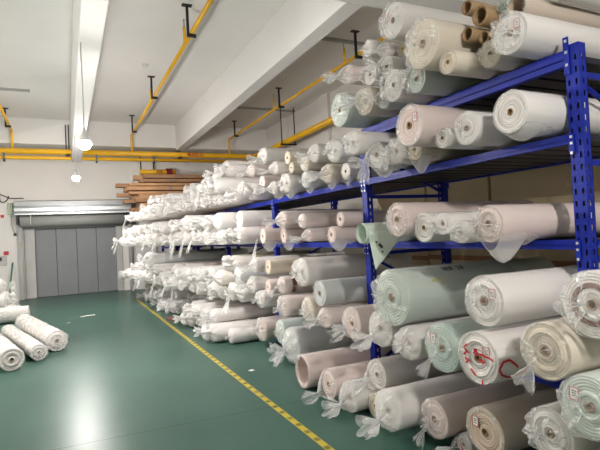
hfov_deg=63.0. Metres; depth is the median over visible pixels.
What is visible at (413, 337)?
roll
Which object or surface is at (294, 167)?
roll
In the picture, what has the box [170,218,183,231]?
roll
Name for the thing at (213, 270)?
roll
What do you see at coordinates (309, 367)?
roll
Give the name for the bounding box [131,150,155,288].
column
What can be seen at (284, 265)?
roll
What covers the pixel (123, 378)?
floor
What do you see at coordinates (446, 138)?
roll
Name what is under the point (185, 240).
roll
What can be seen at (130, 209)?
carton
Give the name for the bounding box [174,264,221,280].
roll
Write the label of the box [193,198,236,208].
roll
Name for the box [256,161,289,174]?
roll
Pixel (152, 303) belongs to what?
roll
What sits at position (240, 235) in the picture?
roll
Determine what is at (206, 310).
roll
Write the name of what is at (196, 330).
roll
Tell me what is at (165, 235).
roll
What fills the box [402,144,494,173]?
roll
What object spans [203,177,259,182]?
roll
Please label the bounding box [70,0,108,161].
beam
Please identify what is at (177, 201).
roll
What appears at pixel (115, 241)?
roll
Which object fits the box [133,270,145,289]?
roll
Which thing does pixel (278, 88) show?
hanger
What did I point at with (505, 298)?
roll
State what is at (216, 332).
roll
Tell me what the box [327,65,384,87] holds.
roll
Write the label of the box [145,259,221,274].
roll
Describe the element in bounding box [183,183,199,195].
roll
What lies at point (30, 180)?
wall
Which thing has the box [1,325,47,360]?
roll
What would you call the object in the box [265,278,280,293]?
roll
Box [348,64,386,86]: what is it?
roll
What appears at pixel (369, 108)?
roll
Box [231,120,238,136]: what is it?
hanger
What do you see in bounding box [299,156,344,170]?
roll
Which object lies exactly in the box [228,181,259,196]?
roll
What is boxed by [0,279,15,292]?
roll
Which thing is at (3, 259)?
socket plate
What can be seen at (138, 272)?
roll
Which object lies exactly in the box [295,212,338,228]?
roll
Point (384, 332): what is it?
roll
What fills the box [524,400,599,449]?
roll
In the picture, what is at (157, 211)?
roll
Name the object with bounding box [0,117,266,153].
beam
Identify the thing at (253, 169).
roll
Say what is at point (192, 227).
roll
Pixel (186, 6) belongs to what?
hanger
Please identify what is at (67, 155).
hanger
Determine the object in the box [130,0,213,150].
pipe
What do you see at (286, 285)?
roll
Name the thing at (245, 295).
roll
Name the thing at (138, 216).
roll
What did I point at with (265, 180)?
roll
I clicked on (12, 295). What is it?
roll
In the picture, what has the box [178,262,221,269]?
roll
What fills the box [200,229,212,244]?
roll
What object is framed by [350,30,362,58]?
hanger
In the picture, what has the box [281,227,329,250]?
roll
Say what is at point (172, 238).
roll
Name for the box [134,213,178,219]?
roll
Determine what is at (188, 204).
roll
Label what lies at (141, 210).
roll
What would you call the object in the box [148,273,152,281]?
roll
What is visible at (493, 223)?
roll
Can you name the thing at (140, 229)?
roll
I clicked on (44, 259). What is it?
door
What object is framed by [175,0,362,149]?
beam
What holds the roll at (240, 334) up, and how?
on the floor
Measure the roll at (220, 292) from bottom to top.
0.248 m
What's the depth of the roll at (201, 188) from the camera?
8.54 m
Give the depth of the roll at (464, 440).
3.39 m
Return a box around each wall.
[0,147,264,299]
[260,1,599,253]
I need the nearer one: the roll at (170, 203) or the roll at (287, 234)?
the roll at (287, 234)
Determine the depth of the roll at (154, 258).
11.28 m
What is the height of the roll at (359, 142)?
0.229 m
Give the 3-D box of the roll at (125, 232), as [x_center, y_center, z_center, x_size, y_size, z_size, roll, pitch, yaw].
[-3.543,0.161,13.518,2.575,0.265,0.271,-2,-1,-25]
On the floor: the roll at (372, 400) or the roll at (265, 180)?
the roll at (372, 400)
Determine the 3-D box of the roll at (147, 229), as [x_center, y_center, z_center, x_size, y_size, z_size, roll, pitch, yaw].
[-2.507,0.072,11.596,2.312,0.260,0.265,-2,-1,-25]
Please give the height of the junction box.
0.360 m
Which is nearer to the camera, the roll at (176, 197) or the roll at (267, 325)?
the roll at (267, 325)
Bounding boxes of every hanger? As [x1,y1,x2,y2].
[3,108,10,127]
[65,125,69,156]
[129,115,136,132]
[147,76,157,98]
[181,3,195,37]
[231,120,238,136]
[275,87,283,107]
[280,108,296,145]
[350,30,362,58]
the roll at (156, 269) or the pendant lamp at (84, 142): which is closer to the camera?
the pendant lamp at (84, 142)
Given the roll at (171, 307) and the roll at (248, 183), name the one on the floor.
the roll at (171, 307)
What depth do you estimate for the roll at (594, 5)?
3.28 m
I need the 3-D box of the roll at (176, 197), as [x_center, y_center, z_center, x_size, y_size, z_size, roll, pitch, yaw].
[-1.779,-0.581,10.752,2.019,0.208,0.212,-2,-1,-25]
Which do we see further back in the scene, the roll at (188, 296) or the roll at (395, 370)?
the roll at (188, 296)
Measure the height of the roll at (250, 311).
0.245 m
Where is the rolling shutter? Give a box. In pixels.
[14,197,135,299]
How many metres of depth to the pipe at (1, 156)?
15.44 m
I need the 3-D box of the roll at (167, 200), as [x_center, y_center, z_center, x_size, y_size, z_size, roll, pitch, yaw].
[-2.091,-0.582,11.109,1.913,0.222,0.221,-2,-1,-25]
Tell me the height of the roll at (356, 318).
0.302 m
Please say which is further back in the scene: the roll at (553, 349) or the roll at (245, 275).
the roll at (245, 275)
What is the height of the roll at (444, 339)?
0.383 m
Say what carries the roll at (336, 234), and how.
on the rack
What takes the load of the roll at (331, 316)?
on the rack
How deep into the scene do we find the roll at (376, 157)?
4.44 m
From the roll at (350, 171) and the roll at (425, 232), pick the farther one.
the roll at (350, 171)
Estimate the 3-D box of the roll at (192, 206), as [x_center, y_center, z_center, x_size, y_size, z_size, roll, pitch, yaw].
[-1.361,-0.431,9.929,1.799,0.233,0.233,-2,-1,-25]
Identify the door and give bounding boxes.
[24,226,123,298]
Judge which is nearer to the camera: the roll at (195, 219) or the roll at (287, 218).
the roll at (287, 218)
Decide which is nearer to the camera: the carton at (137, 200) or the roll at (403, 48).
the roll at (403, 48)
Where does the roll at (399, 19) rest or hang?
on the roll at (403, 48)
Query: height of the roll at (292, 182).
0.343 m
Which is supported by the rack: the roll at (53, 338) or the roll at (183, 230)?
the roll at (183, 230)
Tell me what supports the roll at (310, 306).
on the rack
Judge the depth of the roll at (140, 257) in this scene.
12.16 m
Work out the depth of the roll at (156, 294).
11.82 m
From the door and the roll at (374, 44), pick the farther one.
the door
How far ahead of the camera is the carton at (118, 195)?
15.03 m
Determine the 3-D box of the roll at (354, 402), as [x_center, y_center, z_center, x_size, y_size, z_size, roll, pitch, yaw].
[1.127,1.501,4.666,2.067,0.294,0.297,-2,-1,-25]
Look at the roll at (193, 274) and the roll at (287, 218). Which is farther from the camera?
the roll at (193, 274)
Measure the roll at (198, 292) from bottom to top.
0.265 m
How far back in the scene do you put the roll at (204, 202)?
8.97 m
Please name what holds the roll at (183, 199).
on the rack
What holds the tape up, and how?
on the floor
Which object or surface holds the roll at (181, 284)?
on the rack
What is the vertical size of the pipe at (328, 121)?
0.200 m
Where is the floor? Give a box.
[0,289,539,449]
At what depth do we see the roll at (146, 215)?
11.73 m
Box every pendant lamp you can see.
[72,136,78,180]
[78,42,90,149]
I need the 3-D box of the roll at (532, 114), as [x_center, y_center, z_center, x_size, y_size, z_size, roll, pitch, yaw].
[1.985,-0.711,3.370,1.517,0.316,0.273,-2,-1,-25]
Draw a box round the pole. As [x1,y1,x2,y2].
[9,262,12,292]
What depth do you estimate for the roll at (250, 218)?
7.58 m
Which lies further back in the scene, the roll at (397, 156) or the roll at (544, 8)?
the roll at (397, 156)
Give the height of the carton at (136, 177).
0.133 m
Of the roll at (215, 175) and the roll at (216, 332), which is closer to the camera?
the roll at (216, 332)
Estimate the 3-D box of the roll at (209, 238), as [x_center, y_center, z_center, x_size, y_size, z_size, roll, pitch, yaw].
[-0.583,0.169,8.218,2.024,0.248,0.253,-2,-1,-25]
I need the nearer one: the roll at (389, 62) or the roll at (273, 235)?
the roll at (389, 62)
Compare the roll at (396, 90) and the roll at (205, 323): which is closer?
the roll at (396, 90)
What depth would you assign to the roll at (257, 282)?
7.05 m
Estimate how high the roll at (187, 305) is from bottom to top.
0.228 m
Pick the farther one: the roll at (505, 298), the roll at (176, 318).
the roll at (176, 318)
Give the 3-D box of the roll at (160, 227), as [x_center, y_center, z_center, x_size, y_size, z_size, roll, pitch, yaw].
[-2.093,0.025,10.774,2.272,0.265,0.264,-2,-1,-25]
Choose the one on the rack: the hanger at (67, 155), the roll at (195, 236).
the roll at (195, 236)
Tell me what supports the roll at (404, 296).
on the roll at (413, 337)
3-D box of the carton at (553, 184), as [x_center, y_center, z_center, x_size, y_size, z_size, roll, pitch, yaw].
[2.702,0.375,5.170,0.703,2.359,1.000,-2,-1,-25]
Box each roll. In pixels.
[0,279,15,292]
[0,292,15,305]
[0,295,19,307]
[0,306,29,323]
[0,333,23,370]
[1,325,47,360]
[15,314,68,350]
[112,237,122,249]
[118,268,130,278]
[122,215,169,229]
[122,228,131,237]
[122,236,133,246]
[122,270,133,279]
[127,215,174,220]
[127,237,140,245]
[128,225,148,241]
[128,270,135,280]
[130,212,167,220]
[130,262,141,269]
[131,227,138,235]
[131,238,141,245]
[133,270,142,276]
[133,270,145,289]
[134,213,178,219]
[135,272,152,289]
[136,214,168,219]
[136,290,151,298]
[137,247,234,261]
[138,234,152,246]
[140,204,152,209]
[140,209,173,217]
[142,248,247,264]
[143,207,184,217]
[143,224,158,233]
[144,283,157,291]
[144,292,155,301]
[145,233,164,246]
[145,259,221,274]
[148,198,161,205]
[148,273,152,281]
[149,195,161,199]
[149,207,205,215]
[149,272,163,295]
[150,297,173,305]
[151,221,169,233]
[151,234,169,252]
[152,199,166,207]
[153,288,185,298]
[156,299,174,310]
[159,277,180,297]
[161,193,182,199]
[161,236,174,245]
[162,209,196,215]
[162,275,172,285]
[163,206,209,214]
[163,261,220,276]
[164,202,214,213]
[164,299,187,313]
[165,196,172,204]
[166,205,209,213]
[166,219,180,233]
[166,315,179,321]
[168,230,183,252]
[168,232,181,245]
[169,230,191,257]
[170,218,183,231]
[172,194,189,201]
[172,215,205,231]
[172,290,194,299]
[173,315,179,322]
[174,203,223,211]
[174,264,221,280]
[176,200,218,212]
[176,303,190,313]
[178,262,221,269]
[178,280,188,290]
[179,312,196,326]
[181,198,227,210]
[182,300,239,316]
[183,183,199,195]
[183,298,230,309]
[184,197,232,209]
[185,265,221,282]
[186,229,204,253]
[186,280,192,291]
[186,292,199,303]
[187,189,202,197]
[189,222,198,231]
[190,294,207,302]
[190,301,259,317]
[191,199,223,209]
[191,215,214,230]
[192,282,207,294]
[193,184,223,209]
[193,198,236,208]
[193,318,257,336]
[196,215,206,230]
[196,281,219,297]
[197,316,208,328]
[198,266,230,280]
[198,303,276,324]
[200,195,241,207]
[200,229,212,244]
[200,319,259,341]
[201,212,237,230]
[201,320,212,326]
[202,172,224,180]
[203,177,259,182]
[204,169,218,174]
[204,229,218,244]
[204,269,234,285]
[205,229,232,244]
[206,178,259,192]
[207,285,227,299]
[211,195,245,206]
[213,160,261,170]
[216,193,250,205]
[218,164,250,176]
[219,195,254,204]
[219,229,237,244]
[221,250,320,270]
[222,283,259,313]
[223,188,268,203]
[225,226,282,244]
[225,282,238,300]
[225,325,260,343]
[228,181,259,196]
[231,266,266,284]
[233,209,315,226]
[237,164,282,177]
[237,272,296,292]
[238,251,344,272]
[242,183,295,199]
[247,147,310,164]
[252,227,300,261]
[252,290,313,307]
[252,314,304,340]
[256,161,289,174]
[256,181,304,195]
[260,175,283,189]
[264,208,378,228]
[265,253,352,273]
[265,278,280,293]
[269,323,367,366]
[270,275,314,293]
[274,292,314,316]
[274,316,321,343]
[277,173,322,198]
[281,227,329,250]
[285,151,310,163]
[288,228,328,242]
[289,162,305,172]
[289,253,412,286]
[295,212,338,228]
[295,342,403,387]
[296,143,333,162]
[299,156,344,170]
[300,296,375,321]
[301,171,345,193]
[303,302,367,327]
[305,164,358,186]
[305,360,371,398]
[314,275,380,305]
[322,140,368,162]
[322,377,378,418]
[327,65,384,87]
[327,226,357,250]
[331,93,392,127]
[331,304,378,339]
[337,210,388,225]
[340,87,400,116]
[341,131,398,155]
[342,163,408,184]
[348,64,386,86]
[348,354,464,393]
[349,142,426,177]
[353,310,470,351]
[356,222,419,269]
[359,371,483,439]
[361,90,423,109]
[362,42,404,57]
[364,40,395,58]
[365,56,413,76]
[369,392,379,417]
[372,256,555,324]
[376,69,445,104]
[378,137,444,167]
[379,2,492,41]
[387,200,534,235]
[394,315,472,359]
[397,104,494,147]
[398,43,408,56]
[398,52,411,64]
[400,65,487,95]
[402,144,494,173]
[406,18,494,71]
[415,211,473,241]
[418,377,550,441]
[425,314,565,371]
[431,211,478,234]
[435,128,507,149]
[435,431,478,449]
[440,49,509,79]
[443,220,486,242]
[454,111,557,146]
[460,315,566,384]
[465,263,599,325]
[467,387,561,449]
[471,202,599,262]
[478,39,537,70]
[491,0,509,12]
[491,12,599,59]
[494,90,599,140]
[507,0,599,28]
[511,317,599,387]
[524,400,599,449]
[552,0,599,11]
[556,369,599,440]
[560,269,599,337]
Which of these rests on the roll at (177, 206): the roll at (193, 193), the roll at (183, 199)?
the roll at (193, 193)
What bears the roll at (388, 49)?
on the roll at (372, 74)
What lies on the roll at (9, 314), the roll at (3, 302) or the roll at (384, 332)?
the roll at (3, 302)
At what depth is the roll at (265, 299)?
6.75 m
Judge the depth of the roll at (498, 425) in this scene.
3.17 m
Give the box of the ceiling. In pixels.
[0,0,405,129]
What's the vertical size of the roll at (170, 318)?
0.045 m
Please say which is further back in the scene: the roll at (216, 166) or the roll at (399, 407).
the roll at (216, 166)
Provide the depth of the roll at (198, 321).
8.41 m
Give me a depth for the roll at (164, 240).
10.22 m
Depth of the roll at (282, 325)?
6.58 m
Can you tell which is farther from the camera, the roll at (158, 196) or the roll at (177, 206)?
the roll at (158, 196)
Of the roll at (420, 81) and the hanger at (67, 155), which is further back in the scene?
the hanger at (67, 155)
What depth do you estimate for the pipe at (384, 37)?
11.42 m
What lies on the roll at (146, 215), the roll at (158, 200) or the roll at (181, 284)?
the roll at (158, 200)
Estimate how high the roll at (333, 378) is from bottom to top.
0.281 m
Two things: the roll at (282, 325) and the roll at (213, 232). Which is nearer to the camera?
the roll at (282, 325)
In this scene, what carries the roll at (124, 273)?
on the rack
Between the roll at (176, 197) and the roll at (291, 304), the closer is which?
the roll at (291, 304)
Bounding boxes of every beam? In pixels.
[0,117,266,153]
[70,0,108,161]
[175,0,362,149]
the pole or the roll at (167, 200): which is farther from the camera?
the pole
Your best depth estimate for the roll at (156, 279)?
10.65 m
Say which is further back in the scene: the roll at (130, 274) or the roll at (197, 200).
the roll at (130, 274)
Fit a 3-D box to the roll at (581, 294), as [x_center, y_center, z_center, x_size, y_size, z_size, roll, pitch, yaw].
[2.035,0.344,2.606,1.785,0.325,0.326,-2,-1,-25]
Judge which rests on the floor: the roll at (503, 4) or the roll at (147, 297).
the roll at (147, 297)
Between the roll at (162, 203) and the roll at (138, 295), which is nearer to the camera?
the roll at (162, 203)
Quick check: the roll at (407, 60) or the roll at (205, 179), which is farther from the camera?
the roll at (205, 179)
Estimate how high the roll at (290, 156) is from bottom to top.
0.182 m
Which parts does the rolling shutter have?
guide rail, guide rail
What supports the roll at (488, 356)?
on the rack
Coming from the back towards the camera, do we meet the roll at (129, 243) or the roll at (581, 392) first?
the roll at (129, 243)
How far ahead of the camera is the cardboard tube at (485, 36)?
3.42 m
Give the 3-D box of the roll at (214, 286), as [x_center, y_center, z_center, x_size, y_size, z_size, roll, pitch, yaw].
[-0.804,1.043,8.448,1.955,0.282,0.281,-2,-1,-25]
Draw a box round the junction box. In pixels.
[8,203,12,214]
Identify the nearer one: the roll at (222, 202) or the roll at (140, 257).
the roll at (222, 202)
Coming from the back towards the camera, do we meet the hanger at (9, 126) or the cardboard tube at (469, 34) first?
the hanger at (9, 126)
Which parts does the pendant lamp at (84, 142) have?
cord, bulb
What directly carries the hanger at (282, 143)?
hanging from the ceiling
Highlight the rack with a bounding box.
[161,36,599,388]
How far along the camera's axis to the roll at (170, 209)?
10.35 m
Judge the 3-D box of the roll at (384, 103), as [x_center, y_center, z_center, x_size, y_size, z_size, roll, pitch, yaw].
[1.216,-1.131,4.559,1.572,0.168,0.168,-2,-1,-25]
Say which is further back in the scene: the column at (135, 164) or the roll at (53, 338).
the column at (135, 164)
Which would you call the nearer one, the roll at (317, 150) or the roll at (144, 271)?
the roll at (317, 150)
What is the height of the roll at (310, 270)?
0.334 m
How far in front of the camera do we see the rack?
3.79 m
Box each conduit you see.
[0,87,29,91]
[236,106,294,111]
[321,37,365,45]
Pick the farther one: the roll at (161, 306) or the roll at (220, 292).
the roll at (161, 306)
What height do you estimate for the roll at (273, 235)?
0.486 m
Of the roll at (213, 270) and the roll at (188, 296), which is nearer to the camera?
the roll at (213, 270)
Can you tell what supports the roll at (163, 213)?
on the rack
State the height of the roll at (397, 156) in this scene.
0.296 m
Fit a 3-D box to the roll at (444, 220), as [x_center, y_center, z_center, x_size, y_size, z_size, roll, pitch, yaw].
[1.651,-0.035,3.790,1.700,0.164,0.164,-2,-1,-25]
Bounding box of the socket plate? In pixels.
[0,256,6,265]
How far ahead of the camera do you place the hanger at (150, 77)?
11.48 m
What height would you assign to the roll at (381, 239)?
0.411 m
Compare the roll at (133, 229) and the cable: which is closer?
the roll at (133, 229)
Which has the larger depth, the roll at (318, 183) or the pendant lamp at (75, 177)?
the pendant lamp at (75, 177)
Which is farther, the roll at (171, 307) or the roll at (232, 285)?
the roll at (171, 307)
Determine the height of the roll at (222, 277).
0.257 m
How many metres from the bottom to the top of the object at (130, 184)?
0.080 m
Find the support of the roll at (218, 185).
on the roll at (222, 202)
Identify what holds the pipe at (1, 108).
hanging from the ceiling
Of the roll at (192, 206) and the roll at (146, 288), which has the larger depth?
the roll at (146, 288)
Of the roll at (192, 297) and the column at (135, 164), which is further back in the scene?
the column at (135, 164)
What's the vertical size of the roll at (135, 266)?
0.248 m
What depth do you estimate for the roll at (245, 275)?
7.50 m
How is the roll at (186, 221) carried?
on the roll at (185, 240)
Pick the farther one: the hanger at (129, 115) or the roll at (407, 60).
the hanger at (129, 115)
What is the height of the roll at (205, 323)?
0.246 m
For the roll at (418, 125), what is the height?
0.326 m
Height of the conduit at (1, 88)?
0.050 m
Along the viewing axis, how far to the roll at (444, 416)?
3.57 m
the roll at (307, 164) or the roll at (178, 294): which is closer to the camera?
the roll at (307, 164)
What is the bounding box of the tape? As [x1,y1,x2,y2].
[137,300,334,449]
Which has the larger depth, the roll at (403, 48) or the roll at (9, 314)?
the roll at (9, 314)
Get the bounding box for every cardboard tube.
[461,0,498,16]
[462,27,494,44]
[472,5,506,29]
[479,31,494,43]
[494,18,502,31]
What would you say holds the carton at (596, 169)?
on the floor
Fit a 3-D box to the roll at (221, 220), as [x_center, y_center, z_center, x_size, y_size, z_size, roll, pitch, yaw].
[-0.645,-0.081,8.332,2.041,0.306,0.314,-2,-1,-25]
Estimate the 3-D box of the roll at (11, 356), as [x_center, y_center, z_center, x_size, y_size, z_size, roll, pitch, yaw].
[-4.512,1.799,7.303,0.320,0.319,2.484,-2,-1,-39]
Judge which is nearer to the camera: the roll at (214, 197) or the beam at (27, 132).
the roll at (214, 197)
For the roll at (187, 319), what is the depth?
8.81 m
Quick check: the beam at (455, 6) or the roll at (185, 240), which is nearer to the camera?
the beam at (455, 6)
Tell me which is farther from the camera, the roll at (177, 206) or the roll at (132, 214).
the roll at (132, 214)
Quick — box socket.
[79,128,90,141]
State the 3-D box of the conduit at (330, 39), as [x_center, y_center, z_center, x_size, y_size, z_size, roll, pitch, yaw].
[1.019,-3.717,9.968,2.700,0.050,0.080,-2,-1,-25]
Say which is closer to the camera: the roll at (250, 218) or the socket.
the socket
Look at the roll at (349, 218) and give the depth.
5.21 m
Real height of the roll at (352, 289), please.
0.272 m
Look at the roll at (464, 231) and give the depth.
3.28 m
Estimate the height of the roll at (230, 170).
0.242 m
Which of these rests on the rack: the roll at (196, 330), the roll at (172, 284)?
the roll at (172, 284)
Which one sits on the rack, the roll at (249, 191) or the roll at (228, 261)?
the roll at (249, 191)
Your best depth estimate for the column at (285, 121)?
16.17 m
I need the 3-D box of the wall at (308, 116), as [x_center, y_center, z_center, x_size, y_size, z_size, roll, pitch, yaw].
[3.848,-1.191,7.630,0.100,5.460,24.380,-2,-1,-25]
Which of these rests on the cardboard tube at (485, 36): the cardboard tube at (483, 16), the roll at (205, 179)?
the cardboard tube at (483, 16)
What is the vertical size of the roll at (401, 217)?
0.277 m
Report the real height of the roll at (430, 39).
0.366 m
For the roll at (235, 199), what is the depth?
8.14 m
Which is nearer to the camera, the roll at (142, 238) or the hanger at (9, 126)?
the roll at (142, 238)
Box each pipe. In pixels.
[0,104,13,147]
[0,116,333,158]
[0,155,249,162]
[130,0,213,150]
[140,168,175,173]
[228,35,386,153]
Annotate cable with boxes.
[0,194,23,202]
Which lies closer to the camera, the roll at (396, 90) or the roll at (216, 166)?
the roll at (396, 90)
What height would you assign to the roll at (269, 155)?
0.254 m
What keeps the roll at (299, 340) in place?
on the floor
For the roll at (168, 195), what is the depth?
11.37 m
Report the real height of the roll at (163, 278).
0.258 m
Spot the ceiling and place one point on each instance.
(36, 35)
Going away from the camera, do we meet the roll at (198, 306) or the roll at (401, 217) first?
the roll at (401, 217)
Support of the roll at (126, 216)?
on the rack
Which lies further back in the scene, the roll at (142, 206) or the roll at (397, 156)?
the roll at (142, 206)
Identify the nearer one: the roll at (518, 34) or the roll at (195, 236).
the roll at (518, 34)
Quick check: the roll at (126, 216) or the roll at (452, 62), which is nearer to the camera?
the roll at (452, 62)
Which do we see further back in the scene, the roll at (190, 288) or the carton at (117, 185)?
the carton at (117, 185)
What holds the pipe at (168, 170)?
attached to the post
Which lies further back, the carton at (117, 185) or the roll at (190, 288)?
the carton at (117, 185)
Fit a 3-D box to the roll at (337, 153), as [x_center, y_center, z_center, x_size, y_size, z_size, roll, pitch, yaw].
[0.925,-0.836,5.651,1.494,0.253,0.254,-2,-1,-25]
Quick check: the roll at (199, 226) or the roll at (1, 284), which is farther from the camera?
the roll at (1, 284)
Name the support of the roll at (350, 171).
on the rack
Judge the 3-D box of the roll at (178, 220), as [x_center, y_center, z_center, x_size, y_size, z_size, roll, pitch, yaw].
[-1.850,0.004,10.562,2.043,0.300,0.303,-2,-1,-25]
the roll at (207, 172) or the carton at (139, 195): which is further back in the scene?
the carton at (139, 195)
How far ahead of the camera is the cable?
14.99 m
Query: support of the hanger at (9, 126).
hanging from the ceiling
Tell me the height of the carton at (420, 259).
2.379 m
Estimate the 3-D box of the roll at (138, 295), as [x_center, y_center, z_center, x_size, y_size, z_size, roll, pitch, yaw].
[-3.532,1.906,13.992,2.177,0.226,0.231,-2,-1,-25]
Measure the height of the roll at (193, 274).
0.279 m
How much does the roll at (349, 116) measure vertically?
0.355 m
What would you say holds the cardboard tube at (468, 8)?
on the cardboard tube at (469, 34)
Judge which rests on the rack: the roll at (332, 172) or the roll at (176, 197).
the roll at (332, 172)
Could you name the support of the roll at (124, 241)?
on the rack
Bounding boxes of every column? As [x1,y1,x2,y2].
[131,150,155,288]
[280,117,294,251]
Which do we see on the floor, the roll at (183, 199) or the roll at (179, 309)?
the roll at (179, 309)
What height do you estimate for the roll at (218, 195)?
0.229 m
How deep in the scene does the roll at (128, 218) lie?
13.13 m
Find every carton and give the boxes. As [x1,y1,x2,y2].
[115,183,128,187]
[116,193,132,197]
[122,200,138,203]
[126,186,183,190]
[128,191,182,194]
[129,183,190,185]
[129,208,137,212]
[133,175,142,180]
[135,198,147,202]
[138,194,165,197]
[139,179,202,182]
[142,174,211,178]
[377,187,429,266]
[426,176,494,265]
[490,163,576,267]
[588,159,599,262]
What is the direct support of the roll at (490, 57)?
on the rack
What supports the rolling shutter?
attached to the wall at (30, 180)
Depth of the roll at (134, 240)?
12.38 m
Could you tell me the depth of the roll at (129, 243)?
12.60 m
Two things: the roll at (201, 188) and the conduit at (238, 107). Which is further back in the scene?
the conduit at (238, 107)
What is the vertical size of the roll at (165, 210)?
0.235 m
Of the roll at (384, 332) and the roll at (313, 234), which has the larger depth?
the roll at (313, 234)
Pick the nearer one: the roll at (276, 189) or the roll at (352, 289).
the roll at (352, 289)
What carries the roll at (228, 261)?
on the roll at (222, 277)
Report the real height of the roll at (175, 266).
0.261 m
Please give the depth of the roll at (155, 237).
10.68 m
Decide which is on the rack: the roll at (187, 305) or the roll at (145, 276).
the roll at (145, 276)
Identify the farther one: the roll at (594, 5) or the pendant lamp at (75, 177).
the pendant lamp at (75, 177)
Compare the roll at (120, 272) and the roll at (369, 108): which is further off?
the roll at (120, 272)
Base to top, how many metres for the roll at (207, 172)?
0.190 m
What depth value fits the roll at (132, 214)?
12.86 m
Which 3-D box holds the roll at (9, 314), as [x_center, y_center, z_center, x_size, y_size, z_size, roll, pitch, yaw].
[-6.826,1.950,10.192,2.115,0.350,0.351,-2,-1,-25]

